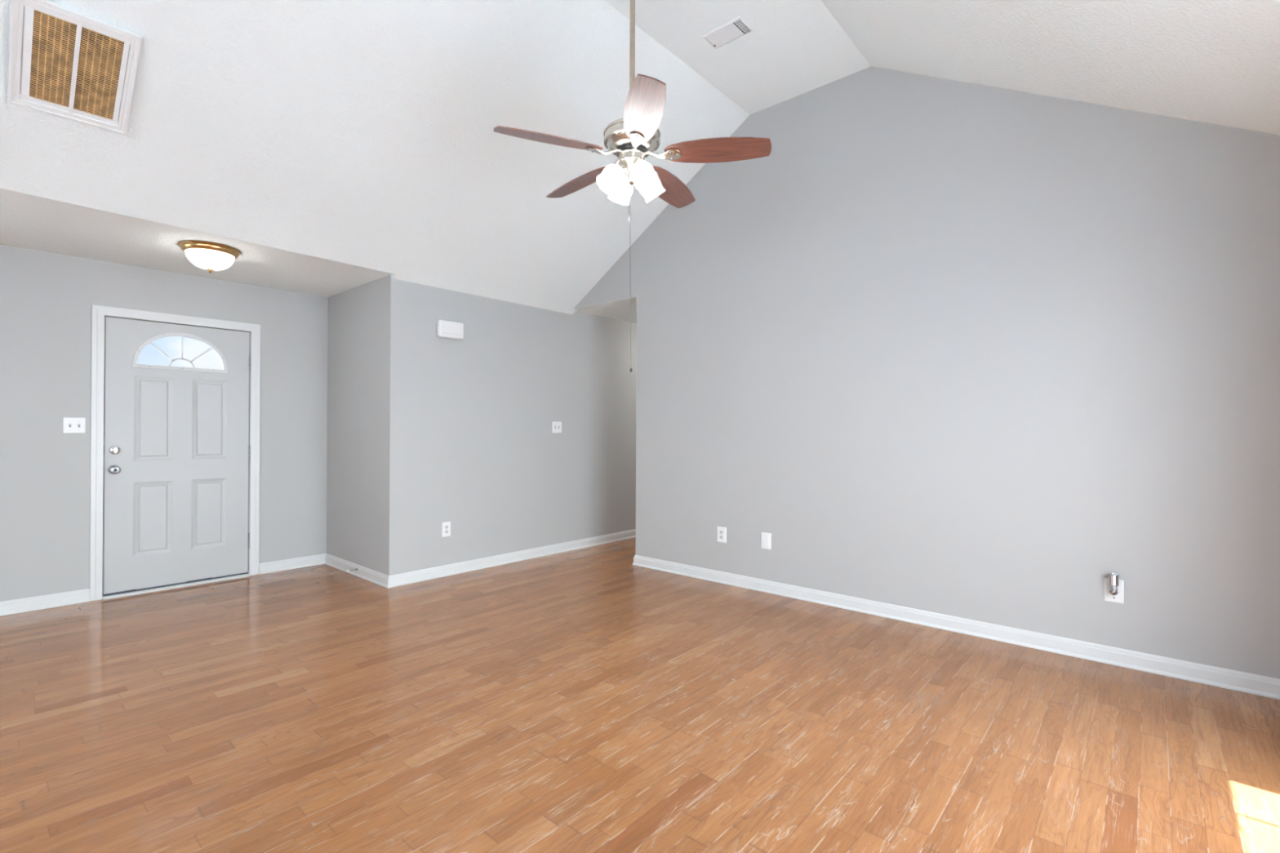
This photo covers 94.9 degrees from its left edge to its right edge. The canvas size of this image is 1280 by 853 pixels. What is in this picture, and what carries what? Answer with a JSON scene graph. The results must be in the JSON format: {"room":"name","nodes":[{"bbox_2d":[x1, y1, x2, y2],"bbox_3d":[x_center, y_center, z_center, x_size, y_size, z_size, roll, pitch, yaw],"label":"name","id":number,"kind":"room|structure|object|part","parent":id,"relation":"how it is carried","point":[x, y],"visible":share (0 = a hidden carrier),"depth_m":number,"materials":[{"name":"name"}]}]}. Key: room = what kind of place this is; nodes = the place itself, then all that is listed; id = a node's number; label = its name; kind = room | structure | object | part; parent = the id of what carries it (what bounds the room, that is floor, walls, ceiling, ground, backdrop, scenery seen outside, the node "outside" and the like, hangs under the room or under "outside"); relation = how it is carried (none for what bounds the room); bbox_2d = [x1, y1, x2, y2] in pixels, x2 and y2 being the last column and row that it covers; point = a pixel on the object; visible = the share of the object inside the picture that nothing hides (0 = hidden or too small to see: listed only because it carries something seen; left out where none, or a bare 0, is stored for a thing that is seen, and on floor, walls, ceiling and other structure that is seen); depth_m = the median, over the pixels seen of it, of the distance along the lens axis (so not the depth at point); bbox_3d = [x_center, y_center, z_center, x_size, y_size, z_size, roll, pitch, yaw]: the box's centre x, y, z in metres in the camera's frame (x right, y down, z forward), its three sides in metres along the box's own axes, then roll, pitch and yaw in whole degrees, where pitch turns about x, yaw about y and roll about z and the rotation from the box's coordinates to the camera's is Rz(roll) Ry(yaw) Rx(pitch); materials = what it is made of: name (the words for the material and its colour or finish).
{"room":"empty living room","nodes":[
{"label":"empty living room","id":0,"kind":"room"},
{"bbox_2d":[0,244,328,601],"bbox_3d":[-4.709,-0.007,3.389,0.140,2.490,5.710,0,0,41],"label":"wall","id":1,"kind":"structure","parent":0,"point":[46,299],"depth_m":4.16,"materials":[{"name":"grey paint"}]},
{"bbox_2d":[0,588,89,616],"bbox_3d":[-5.224,1.188,2.679,0.020,0.090,3.978,0,0,41],"label":"baseboard","id":2,"kind":"structure","parent":1,"relation":"attached to","point":[55,600],"depth_m":4.00,"materials":[{"name":"white wood"}]},
{"bbox_2d":[62,417,85,433],"bbox_3d":[-3.965,-0.008,4.118,0.022,0.112,0.114,0,0,41],"label":"light switch","id":3,"kind":"object","parent":1,"relation":"attached to","point":[70,424],"visible":1,"depth_m":4.12,"materials":[{"name":"white plastic"}]},
{"bbox_2d":[89,304,260,601],"bbox_3d":[-3.600,0.191,4.607,0.208,2.112,1.051,0,0,41],"label":"door","id":4,"kind":"structure","parent":1,"relation":"in","point":[175,495],"depth_m":4.54,"materials":[{"name":"white paint"}]},
{"bbox_3d":[-3.811,0.315,4.262,0.069,0.066,0.066,0,0,41],"label":"knob","id":5,"kind":"part","parent":4,"relation":"part of","materials":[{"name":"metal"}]},
{"bbox_3d":[-3.693,0.694,4.454,0.008,0.552,0.231,0,0,41],"label":"panel","id":6,"kind":"part","parent":4,"relation":"part of","materials":[{"name":"white paint"}]},
{"bbox_3d":[-3.690,-0.059,4.457,0.008,0.634,0.231,0,0,41],"label":"panel","id":7,"kind":"part","parent":4,"relation":"part of","materials":[{"name":"white paint"}]},
{"bbox_3d":[-3.462,0.696,4.719,0.008,0.552,0.231,0,0,41],"label":"panel","id":8,"kind":"part","parent":4,"relation":"part of","materials":[{"name":"white paint"}]},
{"bbox_3d":[-3.459,-0.057,4.722,0.008,0.634,0.231,0,0,41],"label":"panel","id":9,"kind":"part","parent":4,"relation":"part of","materials":[{"name":"white paint"}]},
{"bbox_2d":[258,553,325,574],"bbox_3d":[-3.046,1.206,5.173,0.020,0.090,0.539,0,0,41],"label":"baseboard","id":10,"kind":"structure","parent":1,"relation":"attached to","point":[313,560],"depth_m":5.16,"materials":[{"name":"white wood"}]},
{"bbox_2d":[326,275,391,575],"bbox_3d":[-2.366,0.031,5.040,1.219,2.445,0.140,0,0,41],"label":"wall","id":11,"kind":"structure","parent":0,"point":[359,321],"depth_m":4.94,"materials":[{"name":"grey paint"}]},
{"bbox_2d":[324,553,389,587],"bbox_3d":[-2.415,1.208,4.968,1.240,0.090,0.020,0,0,41],"label":"baseboard","id":12,"kind":"structure","parent":11,"relation":"attached to","point":[367,574],"depth_m":4.91,"materials":[{"name":"white wood"}]},
{"bbox_2d":[0,0,750,314],"bbox_3d":[-2.868,-1.870,2.902,3.372,1.401,7.578,0,0,41],"label":"ceiling","id":13,"kind":"structure","parent":0,"point":[337,131],"depth_m":3.55,"materials":[{"name":"white paint"}]},
{"bbox_2d":[7,0,142,134],"bbox_3d":[-2.572,-1.626,2.674,0.462,0.309,0.414,0,0,41],"label":"ceiling vent","id":14,"kind":"object","parent":13,"relation":"in","point":[70,64],"visible":1,"depth_m":2.66,"materials":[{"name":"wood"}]},
{"bbox_3d":[-2.670,-1.625,2.559,0.356,0.230,0.025,0,0,42],"label":"blank slat panel","id":15,"kind":"part","parent":14,"relation":"part of","materials":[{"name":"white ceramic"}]},
{"bbox_3d":[-2.619,-1.627,2.618,0.354,0.231,0.134,0,0,41],"label":"slat panel","id":16,"kind":"part","parent":14,"relation":"part of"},
{"bbox_3d":[-2.520,-1.629,2.732,0.354,0.231,0.144,0,0,41],"label":"slat panel","id":17,"kind":"part","parent":14,"relation":"part of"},
{"bbox_3d":[-2.468,-1.629,2.791,0.355,0.229,0.017,0,0,42],"label":"blank slat panel","id":18,"kind":"part","parent":14,"relation":"part of","materials":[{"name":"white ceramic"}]},
{"bbox_2d":[177,240,240,273],"bbox_3d":[-2.877,-1.110,3.931,0.340,0.166,0.340,0,0,41],"label":"ceiling light","id":19,"kind":"object","parent":13,"relation":"attached to","point":[208,255],"visible":1,"depth_m":3.84,"materials":[{"name":"white glass"}]},
{"bbox_3d":[-2.877,-1.106,3.931,0.268,0.106,0.268,0,0,41],"label":"lamp shade","id":20,"kind":"part","parent":19,"relation":"part of","materials":[{"name":"white glass"}]},
{"bbox_2d":[389,275,636,575],"bbox_3d":[-0.350,0.010,6.526,0.140,2.515,5.029,0,0,41],"label":"wall","id":21,"kind":"structure","parent":0,"point":[474,447],"depth_m":5.39,"materials":[{"name":"grey paint"}]},
{"bbox_2d":[441,521,450,537],"bbox_3d":[-1.630,0.866,4.947,0.009,0.122,0.078,0,0,41],"label":"wall outlet","id":22,"kind":"object","parent":21,"relation":"attached to","point":[446,526],"visible":1,"depth_m":4.94,"materials":[{"name":"white plastic"}]},
{"bbox_2d":[436,319,463,339],"bbox_3d":[-1.598,-0.816,4.954,0.048,0.144,0.232,0,0,41],"label":"door chime","id":23,"kind":"object","parent":21,"relation":"attached to","point":[445,329],"visible":1,"depth_m":4.93,"materials":[{"name":"white plastic"}]},
{"bbox_2d":[387,528,635,587],"bbox_3d":[-0.302,1.223,6.461,0.020,0.090,5.050,0,0,41],"label":"baseboard","id":24,"kind":"structure","parent":21,"relation":"attached to","point":[411,577],"depth_m":5.35,"materials":[{"name":"white wood"}]},
{"bbox_2d":[551,422,561,432],"bbox_3d":[-0.824,0.008,5.861,0.022,0.112,0.122,0,0,41],"label":"light switch","id":25,"kind":"object","parent":21,"relation":"attached to","point":[556,426],"visible":1,"depth_m":5.86,"materials":[{"name":"white plastic"}]},
{"bbox_2d":[573,297,636,324],"bbox_3d":[0.647,-1.210,6.898,0.971,0.060,3.171,0,0,41],"label":"ceiling","id":26,"kind":"structure","parent":0,"point":[620,309],"depth_m":5.98,"materials":[{"name":"white paint"}]},
{"bbox_2d":[0,537,1279,852],"bbox_3d":[-0.694,1.312,3.019,6.696,0.120,10.750,0,0,41],"label":"floor","id":27,"kind":"structure","parent":0,"point":[588,700],"depth_m":2.40,"materials":[{"name":"brown wood"}]},
{"bbox_2d":[604,0,871,114],"bbox_3d":[-1.240,-2.519,1.486,0.943,0.100,7.578,0,0,41],"label":"ceiling","id":28,"kind":"structure","parent":0,"point":[794,48],"depth_m":3.77,"materials":[{"name":"white paint"}]},
{"bbox_2d":[493,0,771,372],"bbox_3d":[-0.055,-1.363,2.898,1.254,2.192,1.274,0,0,41],"label":"ceiling fan","id":29,"kind":"object","parent":28,"relation":"hanging from","point":[632,138],"visible":1,"depth_m":2.78,"materials":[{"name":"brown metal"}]},
{"bbox_3d":[-0.413,-1.313,2.685,0.502,0.006,0.161,-1,15,-25],"label":"blade","id":30,"kind":"part","parent":29,"relation":"part of","materials":[{"name":"brown wood"}]},
{"bbox_3d":[-0.324,-1.311,3.163,0.161,0.006,0.502,-19,12,-42],"label":"blade","id":31,"kind":"part","parent":29,"relation":"part of","materials":[{"name":"brown wood"}]},
{"bbox_3d":[-0.129,-1.192,2.810,0.113,0.112,0.113,42,-20,-23],"label":"lamp shade","id":32,"kind":"part","parent":29,"relation":"part of","materials":[{"name":"white glass"}]},
{"bbox_3d":[-0.091,-1.191,2.952,0.113,0.112,0.113,0,38,-30],"label":"lamp shade","id":33,"kind":"part","parent":29,"relation":"part of","materials":[{"name":"white glass"}]},
{"bbox_3d":[-0.046,-0.736,2.854,0.010,0.910,0.002,0,0,0],"label":"pull chain","id":34,"kind":"part","parent":29,"relation":"part of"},
{"bbox_3d":[0.011,-1.195,2.775,0.051,0.072,0.052,0,-38,-30],"label":"bulb","id":35,"kind":"part","parent":29,"relation":"part of","materials":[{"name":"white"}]},
{"bbox_3d":[0.012,-1.191,2.772,0.113,0.112,0.113,0,-38,-30],"label":"lamp shade","id":36,"kind":"part","parent":29,"relation":"part of","materials":[{"name":"white glass"}]},
{"bbox_3d":[0.014,-1.312,2.452,0.161,0.006,0.502,15,-1,-7],"label":"blade","id":37,"kind":"part","parent":29,"relation":"part of","materials":[{"name":"brown wood"}]},
{"bbox_3d":[0.050,-1.191,2.914,0.113,0.112,0.113,-42,19,-23],"label":"lamp shade","id":38,"kind":"part","parent":29,"relation":"part of","materials":[{"name":"white glass"}]},
{"bbox_3d":[0.159,-1.308,3.226,0.161,0.006,0.502,-16,-9,27],"label":"blade","id":39,"kind":"part","parent":29,"relation":"part of","materials":[{"name":"brown wood"}]},
{"bbox_3d":[0.368,-1.309,2.786,0.502,0.006,0.161,2,-15,11],"label":"blade","id":40,"kind":"part","parent":29,"relation":"part of","materials":[{"name":"brown wood"}]},
{"bbox_2d":[702,15,754,48],"bbox_3d":[0.548,-2.446,3.662,0.279,0.016,0.166,0,0,41],"label":"ceiling vent","id":41,"kind":"object","parent":28,"relation":"in","point":[737,28],"visible":1,"depth_m":3.65,"materials":[{"name":"white metal"}]},
{"bbox_2d":[573,66,1279,679],"bbox_3d":[1.319,-0.606,4.277,5.321,3.744,0.115,0,0,41],"label":"wall","id":42,"kind":"structure","parent":0,"point":[966,350],"depth_m":3.54,"materials":[{"name":"grey paint"}]},
{"bbox_2d":[716,526,726,542],"bbox_3d":[0.660,0.876,4.759,0.086,0.124,0.009,0,0,41],"label":"wall outlet","id":43,"kind":"object","parent":42,"relation":"attached to","point":[722,531],"visible":1,"depth_m":4.75,"materials":[{"name":"white plastic"}]},
{"bbox_2d":[760,532,771,549],"bbox_3d":[0.963,0.875,4.494,0.084,0.124,0.009,0,0,41],"label":"blank wall plate","id":44,"kind":"object","parent":42,"relation":"attached to","point":[766,538],"visible":1,"depth_m":4.49,"materials":[{"name":"white plastic"}]},
{"bbox_2d":[632,555,1279,699],"bbox_3d":[1.536,1.220,3.984,4.245,0.090,0.020,0,0,41],"label":"baseboard","id":45,"kind":"structure","parent":42,"relation":"attached to","point":[1263,686],"depth_m":3.44,"materials":[{"name":"white wood"}]},
{"bbox_2d":[1104,573,1124,604],"bbox_3d":[2.506,0.858,3.107,0.082,0.158,0.070,0,0,41],"label":"wall outlet","id":46,"kind":"object","parent":42,"relation":"attached to","point":[1113,586],"visible":1,"depth_m":3.11,"materials":[{"name":"white plastic"}]},
{"bbox_2d":[820,0,1279,135],"bbox_3d":[-0.029,-1.863,0.423,2.281,1.412,7.578,0,0,41],"label":"ceiling","id":47,"kind":"structure","parent":0,"point":[1217,62],"depth_m":2.75,"materials":[{"name":"white paint"}]}
]}

